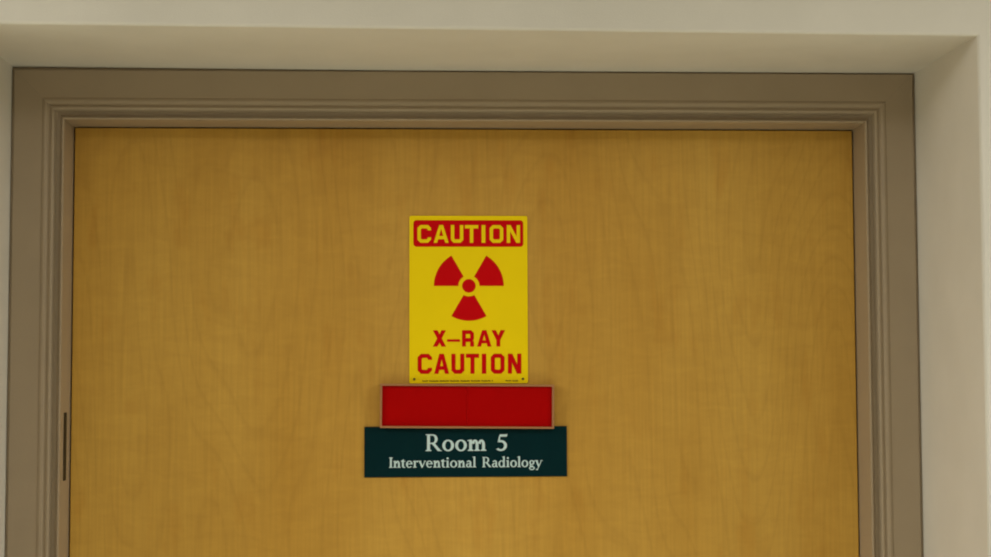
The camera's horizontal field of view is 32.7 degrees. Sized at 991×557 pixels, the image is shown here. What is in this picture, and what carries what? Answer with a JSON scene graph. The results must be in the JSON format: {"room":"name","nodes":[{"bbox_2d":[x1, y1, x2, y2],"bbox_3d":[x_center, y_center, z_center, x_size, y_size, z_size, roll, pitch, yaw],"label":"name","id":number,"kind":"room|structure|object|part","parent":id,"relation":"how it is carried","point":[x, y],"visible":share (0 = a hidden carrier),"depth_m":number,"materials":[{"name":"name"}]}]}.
{"room":"hospital corridor","nodes":[
{"label":"hospital corridor","id":0,"kind":"room"},
{"bbox_2d":[0,0,990,556],"bbox_3d":[-0.057,0.593,2.403,8.900,2.620,0.463,0,-4,-3],"label":"wall","id":1,"kind":"structure","parent":0,"point":[945,44],"depth_m":2.31,"materials":[{"name":"paint"}]},
{"bbox_2d":[5,67,922,556],"bbox_3d":[-0.039,0.800,2.506,1.345,2.219,0.132,0,-4,-3],"label":"door frame","id":2,"kind":"structure","parent":1,"relation":"attached to","point":[48,104],"depth_m":2.51,"materials":[{"name":"paint"}]},
{"bbox_3d":[-0.635,0.247,2.484,0.003,0.100,0.018,0,-4,-3],"label":"metal plate","id":3,"kind":"part","parent":2,"relation":"part of","materials":[{"name":"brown metal"}]},
{"bbox_2d":[70,128,858,556],"bbox_3d":[-0.040,0.838,2.532,1.187,2.134,0.045,0,-4,-3],"label":"door","id":4,"kind":"structure","parent":1,"relation":"in","point":[241,295],"depth_m":2.56,"materials":[{"name":"brown wood"}]},
{"bbox_2d":[364,426,566,476],"bbox_3d":[-0.045,0.261,2.545,0.306,0.076,0.003,0,-4,-3],"label":"plate","id":5,"kind":"object","parent":4,"relation":"attached to","point":[388,452],"visible":1,"depth_m":2.54,"materials":[{"name":"plastic"}]},
{"bbox_2d":[380,384,553,428],"bbox_3d":[-0.043,0.193,2.543,0.262,0.066,0.012,1,-4,-3],"label":"indicator","id":6,"kind":"object","parent":4,"relation":"attached to","point":[482,406],"visible":1,"depth_m":2.54,"materials":[{"name":"red plastic"}]},
{"bbox_3d":[-0.107,0.192,2.543,0.128,0.060,0.006,0,-4,-3],"label":"panel","id":7,"kind":"part","parent":6,"relation":"part of","materials":[{"name":"red plastic"}]},
{"bbox_3d":[0.021,0.193,2.548,0.128,0.060,0.007,0,-4,-3],"label":"panel","id":8,"kind":"part","parent":6,"relation":"part of","materials":[{"name":"red plastic"}]},
{"bbox_2d":[409,216,527,383],"bbox_3d":[-0.041,0.032,2.561,0.180,0.254,0.002,0,-4,-3],"label":"caution sign","id":9,"kind":"object","parent":4,"relation":"attached to","point":[468,275],"visible":1,"depth_m":2.56,"materials":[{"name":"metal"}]},
{"bbox_2d":[422,380,517,381],"bbox_3d":[-0.038,0.155,2.552,0.144,0.002,0.001,0,-4,-3],"label":"print","id":10,"kind":"object","parent":9,"relation":"attached to","point":[422,380],"depth_m":2.55}
]}

